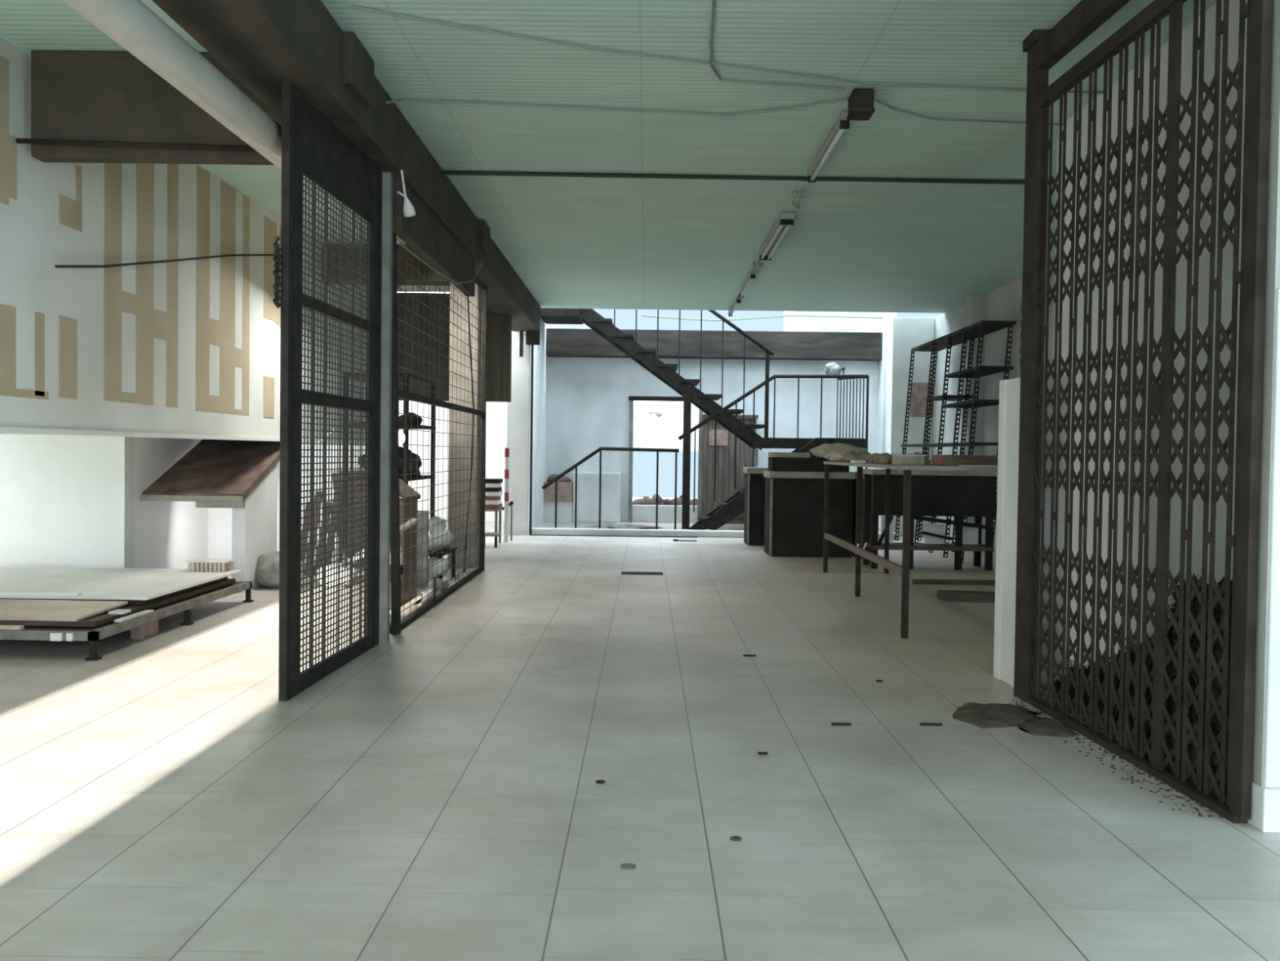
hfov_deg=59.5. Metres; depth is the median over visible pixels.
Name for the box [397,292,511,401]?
wall
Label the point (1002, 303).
wall
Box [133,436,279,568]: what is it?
wall
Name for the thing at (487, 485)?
board
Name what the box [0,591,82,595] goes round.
batten
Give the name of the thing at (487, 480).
board
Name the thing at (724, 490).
shutter panel
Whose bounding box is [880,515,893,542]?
board
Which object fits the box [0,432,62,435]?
ceiling
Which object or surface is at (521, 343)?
bracket
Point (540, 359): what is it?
wall
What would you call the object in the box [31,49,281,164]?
beam
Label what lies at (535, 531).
curb
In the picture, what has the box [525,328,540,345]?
bracket
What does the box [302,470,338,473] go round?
stick
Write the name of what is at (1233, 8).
wall
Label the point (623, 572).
floor plate
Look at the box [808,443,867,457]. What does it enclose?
sack
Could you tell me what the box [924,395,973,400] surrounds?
shelf
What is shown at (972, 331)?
shelf
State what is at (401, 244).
cable
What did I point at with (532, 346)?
frame
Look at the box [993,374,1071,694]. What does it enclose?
wall
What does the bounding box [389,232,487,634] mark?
mesh screen
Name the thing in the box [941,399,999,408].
shelf
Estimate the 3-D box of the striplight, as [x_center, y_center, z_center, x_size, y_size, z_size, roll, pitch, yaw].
[-2.380,-2.241,13.097,1.150,0.070,0.110,1,1,0]
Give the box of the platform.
[0,581,253,660]
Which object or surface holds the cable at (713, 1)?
attached to the ceiling at (574, 242)
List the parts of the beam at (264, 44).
bracket plate, bracket plate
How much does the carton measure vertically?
0.136 m
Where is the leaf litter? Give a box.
[1049,573,1232,802]
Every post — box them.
[374,166,382,644]
[378,172,393,641]
[753,448,757,466]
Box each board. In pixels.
[0,566,241,599]
[0,576,227,604]
[0,577,235,626]
[0,599,128,621]
[0,625,23,630]
[484,490,502,496]
[484,495,501,500]
[484,499,502,504]
[484,503,502,508]
[485,478,502,483]
[485,483,501,487]
[485,486,502,491]
[768,452,809,457]
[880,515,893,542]
[924,524,945,543]
[962,525,978,544]
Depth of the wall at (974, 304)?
13.27 m
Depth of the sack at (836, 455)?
10.05 m
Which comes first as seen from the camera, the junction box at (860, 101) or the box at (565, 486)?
the junction box at (860, 101)
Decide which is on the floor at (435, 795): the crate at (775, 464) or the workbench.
the workbench
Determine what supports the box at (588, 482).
on the floor at (435, 795)
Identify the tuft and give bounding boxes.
[824,362,841,374]
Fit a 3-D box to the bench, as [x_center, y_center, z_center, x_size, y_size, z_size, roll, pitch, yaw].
[-1.834,0.690,13.006,0.420,0.160,0.250,1,1,0]
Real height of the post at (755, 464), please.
1.200 m
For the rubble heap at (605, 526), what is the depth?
16.50 m
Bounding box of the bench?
[484,532,501,547]
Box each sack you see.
[254,551,305,588]
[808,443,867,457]
[823,450,862,462]
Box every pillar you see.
[503,331,532,535]
[876,331,887,526]
[1247,0,1279,832]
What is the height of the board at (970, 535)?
0.190 m
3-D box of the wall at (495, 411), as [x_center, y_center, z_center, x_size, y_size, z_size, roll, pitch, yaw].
[-4.256,-1.177,17.675,5.280,3.600,0.150,1,1,0]
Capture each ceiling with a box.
[0,0,1216,313]
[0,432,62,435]
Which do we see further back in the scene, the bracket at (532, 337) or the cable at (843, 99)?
the bracket at (532, 337)
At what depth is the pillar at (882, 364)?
17.59 m
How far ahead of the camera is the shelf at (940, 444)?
12.61 m
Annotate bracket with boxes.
[519,330,523,356]
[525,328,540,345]
[752,260,763,274]
[791,188,806,208]
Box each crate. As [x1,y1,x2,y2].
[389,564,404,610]
[399,478,420,604]
[768,457,848,471]
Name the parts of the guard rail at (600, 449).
handrail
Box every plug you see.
[595,779,604,783]
[620,862,635,870]
[729,835,742,840]
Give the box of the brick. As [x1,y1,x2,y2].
[130,619,158,639]
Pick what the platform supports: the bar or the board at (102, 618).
the board at (102, 618)
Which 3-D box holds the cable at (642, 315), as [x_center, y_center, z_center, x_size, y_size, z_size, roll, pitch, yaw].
[1.917,-2.549,17.593,3.791,0.111,0.024,1,1,0]
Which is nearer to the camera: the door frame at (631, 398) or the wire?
the wire
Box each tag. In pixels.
[49,632,62,640]
[66,632,73,640]
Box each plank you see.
[301,503,309,562]
[304,491,322,575]
[314,502,330,575]
[326,491,338,565]
[347,518,419,561]
[911,578,995,585]
[937,589,995,603]
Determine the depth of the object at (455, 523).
10.61 m
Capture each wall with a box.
[0,36,365,591]
[0,434,133,568]
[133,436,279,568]
[301,330,512,521]
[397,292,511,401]
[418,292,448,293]
[532,316,547,527]
[546,311,897,523]
[632,400,698,501]
[930,265,1054,555]
[961,293,985,523]
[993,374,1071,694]
[1053,0,1247,666]
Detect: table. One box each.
[428,546,457,578]
[484,507,502,542]
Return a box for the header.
[392,178,475,296]
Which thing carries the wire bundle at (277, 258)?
attached to the gate at (313, 148)
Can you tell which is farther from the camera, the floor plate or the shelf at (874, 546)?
the shelf at (874, 546)
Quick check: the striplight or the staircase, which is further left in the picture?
the striplight
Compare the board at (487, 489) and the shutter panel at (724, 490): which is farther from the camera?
the shutter panel at (724, 490)
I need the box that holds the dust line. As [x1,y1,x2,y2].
[1004,699,1223,817]
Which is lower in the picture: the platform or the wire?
the platform
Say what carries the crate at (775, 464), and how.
on the counter at (794, 500)
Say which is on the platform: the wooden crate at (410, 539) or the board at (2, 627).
the board at (2, 627)
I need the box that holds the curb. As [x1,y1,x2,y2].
[531,527,899,539]
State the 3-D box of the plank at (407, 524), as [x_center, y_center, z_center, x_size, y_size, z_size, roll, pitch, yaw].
[-1.776,0.413,7.772,0.494,0.288,0.100,0,2,-38]
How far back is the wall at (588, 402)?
17.97 m
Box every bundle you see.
[272,236,281,307]
[361,446,422,476]
[399,412,422,424]
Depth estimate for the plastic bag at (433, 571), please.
9.22 m
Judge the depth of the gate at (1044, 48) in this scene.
4.05 m
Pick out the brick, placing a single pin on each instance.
(151, 628)
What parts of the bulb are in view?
bulb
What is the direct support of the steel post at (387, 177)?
on the floor at (435, 795)
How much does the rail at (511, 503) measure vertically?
0.494 m
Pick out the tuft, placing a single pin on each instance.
(832, 368)
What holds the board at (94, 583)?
on the board at (130, 602)
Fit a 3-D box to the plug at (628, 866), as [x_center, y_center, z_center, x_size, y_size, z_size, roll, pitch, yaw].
[-0.032,1.035,3.005,0.042,0.004,0.042,1,1,0]
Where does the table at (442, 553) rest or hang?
on the floor at (435, 795)
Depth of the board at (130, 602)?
6.71 m
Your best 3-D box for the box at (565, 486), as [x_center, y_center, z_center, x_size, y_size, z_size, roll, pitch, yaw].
[-1.289,0.280,17.794,0.450,0.759,0.450,1,1,0]
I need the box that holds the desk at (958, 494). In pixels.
[862,468,997,570]
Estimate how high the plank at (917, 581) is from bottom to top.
0.035 m
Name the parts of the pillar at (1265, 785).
skirting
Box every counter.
[742,466,768,545]
[763,470,855,557]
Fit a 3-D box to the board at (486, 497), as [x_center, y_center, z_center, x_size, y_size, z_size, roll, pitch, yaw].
[-1.870,0.204,13.409,0.370,0.048,0.340,1,1,0]
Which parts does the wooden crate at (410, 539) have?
lid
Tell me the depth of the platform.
6.14 m
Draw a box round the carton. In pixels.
[890,453,926,473]
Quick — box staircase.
[540,307,869,529]
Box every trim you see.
[139,494,244,507]
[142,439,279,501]
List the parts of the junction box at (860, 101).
box lid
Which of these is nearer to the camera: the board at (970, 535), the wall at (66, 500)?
the wall at (66, 500)
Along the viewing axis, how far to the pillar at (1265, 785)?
3.36 m
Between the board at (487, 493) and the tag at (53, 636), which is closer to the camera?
the tag at (53, 636)
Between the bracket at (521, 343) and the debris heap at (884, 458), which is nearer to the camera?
the debris heap at (884, 458)
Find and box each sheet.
[389,613,391,626]
[958,465,997,466]
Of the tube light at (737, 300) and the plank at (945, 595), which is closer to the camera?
the plank at (945, 595)
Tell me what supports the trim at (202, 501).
attached to the wall at (167, 534)
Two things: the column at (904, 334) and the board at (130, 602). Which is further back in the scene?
the column at (904, 334)
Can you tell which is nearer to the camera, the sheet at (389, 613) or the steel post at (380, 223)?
the steel post at (380, 223)
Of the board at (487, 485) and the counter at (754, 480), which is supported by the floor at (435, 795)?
the counter at (754, 480)
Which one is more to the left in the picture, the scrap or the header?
the scrap
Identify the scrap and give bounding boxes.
[108,608,153,622]
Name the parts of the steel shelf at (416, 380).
shelf, shelf, shelf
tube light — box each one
[728,295,741,316]
[738,269,755,297]
[759,212,794,260]
[807,110,849,182]
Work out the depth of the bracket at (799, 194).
8.20 m
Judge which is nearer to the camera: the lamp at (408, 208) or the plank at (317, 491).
the lamp at (408, 208)
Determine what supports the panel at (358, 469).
on the floor at (435, 795)
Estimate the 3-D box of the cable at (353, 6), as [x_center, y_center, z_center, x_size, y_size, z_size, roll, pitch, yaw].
[1.314,-2.038,5.606,5.328,0.010,0.392,0,1,-12]
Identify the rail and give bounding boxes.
[502,501,513,541]
[541,446,679,529]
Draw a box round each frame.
[528,345,697,537]
[628,395,702,522]
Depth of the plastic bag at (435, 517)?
9.76 m
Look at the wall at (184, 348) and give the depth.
6.80 m
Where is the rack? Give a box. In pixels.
[894,320,1016,563]
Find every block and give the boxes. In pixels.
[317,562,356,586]
[931,454,998,466]
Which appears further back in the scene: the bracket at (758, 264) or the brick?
the bracket at (758, 264)
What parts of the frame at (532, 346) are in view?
post, sill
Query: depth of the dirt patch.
4.71 m
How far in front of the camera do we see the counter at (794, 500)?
12.22 m
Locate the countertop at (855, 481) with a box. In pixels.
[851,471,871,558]
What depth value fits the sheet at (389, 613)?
7.01 m
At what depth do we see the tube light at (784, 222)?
9.50 m
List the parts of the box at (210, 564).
lid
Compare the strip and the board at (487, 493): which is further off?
the board at (487, 493)
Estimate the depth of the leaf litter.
3.90 m
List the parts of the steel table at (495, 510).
leg, leg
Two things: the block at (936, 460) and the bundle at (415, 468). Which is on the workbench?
the block at (936, 460)
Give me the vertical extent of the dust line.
0.007 m
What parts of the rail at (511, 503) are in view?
handle, post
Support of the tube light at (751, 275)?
attached to the ceiling at (574, 242)
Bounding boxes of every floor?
[0,519,1279,960]
[850,460,866,462]
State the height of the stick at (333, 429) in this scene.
0.315 m
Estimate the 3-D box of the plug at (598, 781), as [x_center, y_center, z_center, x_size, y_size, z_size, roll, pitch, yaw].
[-0.133,1.015,3.776,0.032,0.004,0.032,1,1,0]
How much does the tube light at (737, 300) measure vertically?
0.090 m
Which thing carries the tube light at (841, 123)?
attached to the ceiling at (574, 242)
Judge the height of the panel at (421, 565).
0.620 m
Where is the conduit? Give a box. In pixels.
[441,170,1053,185]
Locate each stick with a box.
[302,429,333,456]
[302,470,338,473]
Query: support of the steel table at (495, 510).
on the floor at (435, 795)
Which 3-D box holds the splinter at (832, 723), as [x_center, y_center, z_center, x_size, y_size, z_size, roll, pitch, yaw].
[0.830,1.005,4.623,0.080,0.008,0.014,1,1,-1]
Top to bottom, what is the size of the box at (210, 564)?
0.076 m
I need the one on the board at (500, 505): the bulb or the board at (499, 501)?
the board at (499, 501)
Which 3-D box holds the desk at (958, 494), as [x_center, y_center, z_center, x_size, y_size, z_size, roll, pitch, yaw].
[2.892,0.384,11.237,1.240,0.980,0.520,1,1,0]
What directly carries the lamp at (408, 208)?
hanging from the beam at (264, 44)
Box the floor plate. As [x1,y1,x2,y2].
[621,571,662,574]
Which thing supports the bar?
on the floor at (435, 795)
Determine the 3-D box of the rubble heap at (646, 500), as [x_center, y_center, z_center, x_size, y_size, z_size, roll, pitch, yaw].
[0.449,0.391,18.497,1.174,0.431,0.316,1,1,0]
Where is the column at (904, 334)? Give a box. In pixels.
[884,317,934,536]
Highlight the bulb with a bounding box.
[648,409,662,417]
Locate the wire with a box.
[54,253,280,267]
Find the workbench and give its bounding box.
[822,461,997,638]
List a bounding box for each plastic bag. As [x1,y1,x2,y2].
[428,515,446,532]
[428,526,454,550]
[428,555,448,578]
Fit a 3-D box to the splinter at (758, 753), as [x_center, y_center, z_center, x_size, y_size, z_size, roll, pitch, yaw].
[0.455,1.011,4.155,0.035,0.008,0.014,1,1,-5]
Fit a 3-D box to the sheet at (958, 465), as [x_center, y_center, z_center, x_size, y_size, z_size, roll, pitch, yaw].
[2.086,-0.090,6.899,0.200,0.006,0.180,1,1,0]
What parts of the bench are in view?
seat, leg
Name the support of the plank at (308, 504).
on the floor at (435, 795)
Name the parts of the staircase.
post, handrail, handrail, post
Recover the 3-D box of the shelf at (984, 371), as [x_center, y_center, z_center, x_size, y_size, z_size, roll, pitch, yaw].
[3.708,-1.190,12.330,0.360,0.035,1.350,1,1,0]
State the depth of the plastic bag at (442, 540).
9.50 m
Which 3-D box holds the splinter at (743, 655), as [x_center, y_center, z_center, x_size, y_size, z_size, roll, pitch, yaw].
[0.603,0.964,6.174,0.070,0.008,0.014,1,1,-3]
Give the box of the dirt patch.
[952,702,1079,737]
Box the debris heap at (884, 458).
[841,451,931,464]
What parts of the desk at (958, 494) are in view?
leg, leg, leg, leg, leg, leg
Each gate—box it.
[278,81,378,701]
[1013,0,1272,822]
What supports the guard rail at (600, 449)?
on the floor at (435, 795)
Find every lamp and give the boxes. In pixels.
[396,169,415,217]
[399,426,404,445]
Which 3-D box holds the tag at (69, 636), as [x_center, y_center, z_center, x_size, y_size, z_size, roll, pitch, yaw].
[-2.952,0.810,5.801,0.030,0.040,0.011,1,1,0]
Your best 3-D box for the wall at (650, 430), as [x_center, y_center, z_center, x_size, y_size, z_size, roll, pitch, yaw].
[0.515,-0.883,20.532,5.200,3.000,0.100,1,1,0]
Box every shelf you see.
[341,372,435,586]
[863,542,994,551]
[900,442,998,447]
[911,320,1016,351]
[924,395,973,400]
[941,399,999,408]
[945,365,1013,377]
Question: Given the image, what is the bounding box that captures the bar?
[673,538,697,541]
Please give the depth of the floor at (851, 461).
8.89 m
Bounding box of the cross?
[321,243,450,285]
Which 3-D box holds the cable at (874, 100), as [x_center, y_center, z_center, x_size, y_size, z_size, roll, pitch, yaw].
[2.566,-2.041,6.400,2.789,0.010,0.289,0,1,-11]
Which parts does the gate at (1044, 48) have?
post, header rail, rail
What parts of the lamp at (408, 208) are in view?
cord, lamp shade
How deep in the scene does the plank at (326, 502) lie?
10.00 m
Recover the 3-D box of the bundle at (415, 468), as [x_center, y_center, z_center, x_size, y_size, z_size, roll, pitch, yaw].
[-2.106,-0.183,9.555,0.429,0.296,0.883,1,1,0]
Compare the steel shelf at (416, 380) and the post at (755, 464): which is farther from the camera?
the post at (755, 464)
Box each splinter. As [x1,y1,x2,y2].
[742,654,755,656]
[757,751,768,755]
[831,722,851,725]
[920,722,942,725]
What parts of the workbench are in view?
leg, leg, leg, leg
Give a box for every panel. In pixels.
[332,469,364,568]
[417,510,428,587]
[701,414,758,520]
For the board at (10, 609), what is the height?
0.038 m
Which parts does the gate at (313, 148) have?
rail, rail, panel, rail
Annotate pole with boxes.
[503,447,509,542]
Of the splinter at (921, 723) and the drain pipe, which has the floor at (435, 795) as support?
the splinter at (921, 723)
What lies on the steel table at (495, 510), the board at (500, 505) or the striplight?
the board at (500, 505)
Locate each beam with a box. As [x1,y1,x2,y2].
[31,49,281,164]
[151,0,540,331]
[546,328,882,360]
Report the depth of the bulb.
20.34 m
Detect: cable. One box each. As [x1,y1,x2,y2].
[351,4,1103,93]
[385,97,848,115]
[399,243,483,284]
[641,315,883,320]
[709,0,845,90]
[873,97,1063,125]
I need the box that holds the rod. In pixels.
[15,137,257,151]
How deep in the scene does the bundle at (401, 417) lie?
9.76 m
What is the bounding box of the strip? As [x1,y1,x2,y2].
[1018,300,1022,377]
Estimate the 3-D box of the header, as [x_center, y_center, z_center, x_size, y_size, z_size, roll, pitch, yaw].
[-1.423,-1.653,7.970,0.070,0.300,2.800,1,1,0]
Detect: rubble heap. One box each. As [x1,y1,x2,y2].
[416,577,448,605]
[582,524,662,528]
[632,493,697,505]
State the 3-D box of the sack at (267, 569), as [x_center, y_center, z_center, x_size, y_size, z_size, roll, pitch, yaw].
[-2.899,0.709,8.993,0.426,0.288,0.416,1,1,0]
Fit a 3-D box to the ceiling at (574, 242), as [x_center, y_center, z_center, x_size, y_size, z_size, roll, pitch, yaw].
[-1.388,-2.186,6.631,11.100,0.150,16.850,1,1,0]
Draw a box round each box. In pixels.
[185,558,235,571]
[543,474,573,522]
[572,471,621,523]
[846,88,875,120]
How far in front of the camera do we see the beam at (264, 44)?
5.17 m
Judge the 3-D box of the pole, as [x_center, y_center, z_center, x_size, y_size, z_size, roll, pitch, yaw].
[-1.633,0.175,13.717,0.055,1.160,0.055,1,1,0]
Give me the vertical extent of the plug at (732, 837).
0.004 m
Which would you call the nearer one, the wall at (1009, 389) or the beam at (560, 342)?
the wall at (1009, 389)
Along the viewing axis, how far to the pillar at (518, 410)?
14.90 m
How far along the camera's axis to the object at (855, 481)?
12.30 m
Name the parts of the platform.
leg, leg, leg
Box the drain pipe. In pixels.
[62,0,305,177]
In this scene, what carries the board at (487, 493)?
on the board at (486, 497)
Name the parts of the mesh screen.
rail, rail, rail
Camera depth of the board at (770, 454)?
12.33 m
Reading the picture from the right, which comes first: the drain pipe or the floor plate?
the floor plate
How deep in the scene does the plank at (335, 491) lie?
10.06 m
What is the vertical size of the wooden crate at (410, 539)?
0.970 m
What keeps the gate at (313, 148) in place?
on the floor at (435, 795)
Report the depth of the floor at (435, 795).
3.67 m
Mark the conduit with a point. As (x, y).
(443, 172)

